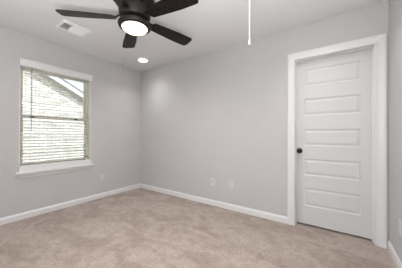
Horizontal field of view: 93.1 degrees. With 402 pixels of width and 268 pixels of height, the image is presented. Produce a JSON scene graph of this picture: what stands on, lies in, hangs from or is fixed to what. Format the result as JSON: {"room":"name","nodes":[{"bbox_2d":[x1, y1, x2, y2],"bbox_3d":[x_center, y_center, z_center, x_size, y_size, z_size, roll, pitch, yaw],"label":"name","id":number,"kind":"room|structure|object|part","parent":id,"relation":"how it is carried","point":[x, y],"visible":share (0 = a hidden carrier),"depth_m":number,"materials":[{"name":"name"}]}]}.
{"room":"empty bedroom","nodes":[
{"label":"empty bedroom","id":0,"kind":"room"},
{"bbox_2d":[0,26,140,217],"bbox_3d":[-2.251,-0.104,2.757,0.150,2.440,3.200,0,0,35],"label":"wall","id":1,"kind":"structure","parent":0,"point":[115,88],"depth_m":3.02,"materials":[{"name":"paint"}]},
{"bbox_2d":[16,65,94,178],"bbox_3d":[-2.144,-0.177,2.864,0.203,1.512,0.967,0,0,35],"label":"window","id":2,"kind":"structure","parent":1,"relation":"in","point":[61,167],"depth_m":2.82,"materials":[{"name":"white plastic"}]},
{"bbox_3d":[-2.211,-0.556,2.911,0.020,0.682,0.815,0,0,35],"label":"sash","id":3,"kind":"part","parent":2,"relation":"part of","materials":[{"name":"glass"}]},
{"bbox_3d":[-2.193,0.097,2.893,0.023,0.700,0.815,0,0,35],"label":"sash","id":4,"kind":"part","parent":2,"relation":"part of","materials":[{"name":"white plastic"}]},
{"bbox_3d":[-2.085,0.537,2.818,0.053,0.083,0.967,0,0,35],"label":"sill","id":5,"kind":"part","parent":2,"relation":"part of","materials":[{"name":"white wood"}]},
{"bbox_2d":[19,58,92,165],"bbox_3d":[-2.117,-0.273,2.852,0.105,1.420,0.905,0,0,35],"label":"window blind","id":6,"kind":"object","parent":2,"relation":"attached to","point":[25,63],"visible":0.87,"depth_m":2.77,"materials":[{"name":"white plastic"}]},
{"bbox_3d":[-2.143,0.427,2.856,0.050,0.020,0.847,0,0,35],"label":"rail","id":7,"kind":"part","parent":6,"relation":"part of","materials":[{"name":"white plastic"}]},
{"bbox_2d":[0,183,139,224],"bbox_3d":[-2.153,1.074,2.753,0.014,0.085,3.080,0,0,35],"label":"baseboard","id":8,"kind":"structure","parent":1,"relation":"attached to","point":[28,214],"depth_m":2.84,"materials":[{"name":"white wood"}]},
{"bbox_2d":[0,0,388,71],"bbox_3d":[-0.349,-1.397,2.062,4.070,0.150,4.200,0,0,35],"label":"ceiling","id":9,"kind":"structure","parent":0,"point":[211,25],"depth_m":2.26,"materials":[{"name":"white paint"}]},
{"bbox_2d":[55,19,91,36],"bbox_3d":[-1.601,-1.318,2.400,0.255,0.012,0.315,0,0,35],"label":"ceiling vent","id":10,"kind":"object","parent":9,"relation":"in","point":[65,25],"visible":1,"depth_m":2.37,"materials":[{"name":"white metal"}]},
{"bbox_2d":[55,0,197,47],"bbox_3d":[-0.608,-1.160,1.857,1.311,0.328,1.334,0,0,35],"label":"ceiling fan","id":11,"kind":"object","parent":9,"relation":"hanging from","point":[135,15],"visible":1,"depth_m":1.78,"materials":[{"name":"brown metal"}]},
{"bbox_3d":[-1.078,-1.128,1.805,0.510,0.006,0.154,0,13,-8],"label":"blade","id":12,"kind":"part","parent":11,"relation":"part of","materials":[{"name":"brown wood"}]},
{"bbox_3d":[-0.724,-1.128,1.436,0.154,0.006,0.510,13,2,10],"label":"blade","id":13,"kind":"part","parent":11,"relation":"part of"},
{"bbox_3d":[-0.836,-1.124,2.256,0.154,0.006,0.510,-14,6,-25],"label":"blade","id":14,"kind":"part","parent":11,"relation":"part of","materials":[{"name":"black wood"}]},
{"bbox_3d":[-0.647,-1.020,1.864,0.240,0.048,0.240,0,0,35],"label":"lamp shade","id":15,"kind":"part","parent":11,"relation":"part of","materials":[{"name":"white glass"}]},
{"bbox_3d":[-0.333,-1.123,2.165,0.510,0.006,0.154,0,-13,-44],"label":"blade","id":16,"kind":"part","parent":11,"relation":"part of","materials":[{"name":"brown wood"}]},
{"bbox_3d":[-0.264,-1.126,1.659,0.510,0.006,0.154,0,-13,28],"label":"blade","id":17,"kind":"part","parent":11,"relation":"part of","materials":[{"name":"brown wood"}]},
{"bbox_2d":[137,58,148,62],"bbox_3d":[-1.039,-1.313,3.406,0.198,0.007,0.198,0,0,35],"label":"recessed light","id":18,"kind":"object","parent":9,"relation":"in","point":[143,60],"visible":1,"depth_m":3.40,"materials":[{"name":"white"}]},
{"bbox_2d":[248,0,250,44],"bbox_3d":[0.385,-1.013,1.505,0.044,0.619,0.044,0,0,35],"label":"pull cord","id":19,"kind":"object","parent":9,"relation":"hanging from","point":[249,41],"visible":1,"depth_m":1.50,"materials":[{"name":"white plastic"}]},
{"bbox_3d":[0.384,-1.034,1.506,0.010,0.562,0.011,0,0,-33],"label":"cord","id":20,"kind":"part","parent":19,"relation":"part of","materials":[{"name":"white plastic"}]},
{"bbox_2d":[0,188,396,267],"bbox_3d":[-0.357,1.178,2.048,4.070,0.120,4.200,0,0,35],"label":"floor","id":21,"kind":"structure","parent":0,"point":[139,227],"depth_m":2.01,"materials":[{"name":"carpet"}]},
{"bbox_2d":[140,1,388,241],"bbox_3d":[0.255,-0.095,3.042,3.950,2.440,0.115,0,0,35],"label":"wall","id":22,"kind":"structure","parent":0,"point":[221,114],"depth_m":2.82,"materials":[{"name":"paint"}]},
{"bbox_2d":[211,178,214,185],"bbox_3d":[0.184,0.757,3.003,0.072,0.116,0.018,0,0,35],"label":"cable plate","id":23,"kind":"object","parent":22,"relation":"attached to","point":[212,179],"visible":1,"depth_m":3.00,"materials":[{"name":"white plastic"}]},
{"bbox_2d":[140,183,286,223],"bbox_3d":[-0.100,1.082,3.199,2.886,0.085,0.014,0,0,35],"label":"baseboard","id":24,"kind":"structure","parent":22,"relation":"attached to","point":[279,218],"depth_m":2.90,"materials":[{"name":"white wood"}]},
{"bbox_2d":[229,181,232,188],"bbox_3d":[0.448,0.759,2.826,0.072,0.116,0.009,0,0,35],"label":"wall outlet","id":25,"kind":"object","parent":22,"relation":"attached to","point":[230,182],"visible":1,"depth_m":2.83,"materials":[{"name":"white plastic"}]},
{"bbox_2d":[287,33,386,248],"bbox_3d":[1.489,0.065,2.178,0.903,2.119,0.133,0,0,35],"label":"door","id":26,"kind":"structure","parent":22,"relation":"in","point":[337,99],"depth_m":2.15,"materials":[{"name":"white wood"}]},
{"bbox_2d":[389,0,401,262],"bbox_3d":[1.021,-0.106,0.569,0.120,2.440,3.315,0,0,35],"label":"wall","id":27,"kind":"structure","parent":0,"point":[395,6],"depth_m":1.68,"materials":[{"name":"paint"}]},
{"bbox_2d":[387,240,401,267],"bbox_3d":[0.964,1.072,0.603,0.014,0.085,3.080,0,0,35],"label":"baseboard","id":28,"kind":"structure","parent":27,"relation":"attached to","point":[390,248],"depth_m":1.68,"materials":[{"name":"white wood"}]},
{"bbox_2d":[399,219,401,235],"bbox_3d":[1.617,0.756,1.546,0.009,0.116,0.072,0,0,35],"label":"wall outlet","id":29,"kind":"object","parent":27,"relation":"attached to","point":[400,221],"visible":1,"depth_m":1.53,"materials":[{"name":"white plastic"}]},
{"label":"outside","id":30,"kind":"structure","parent":0,"visible":0},
{"bbox_3d":[-13.692,1.508,12.584,29.850,0.150,50.000,0,0,35],"label":"ground","id":31,"kind":"structure","parent":30,"visible":0},
{"bbox_2d":[23,70,83,162],"bbox_3d":[-10.576,-1.352,6.081,7.670,5.519,12.100,0,0,35],"label":"neighbouring house","id":32,"kind":"structure","parent":31,"relation":"on","point":[44,126],"depth_m":7.13,"materials":[{"name":"brick"}]}
]}

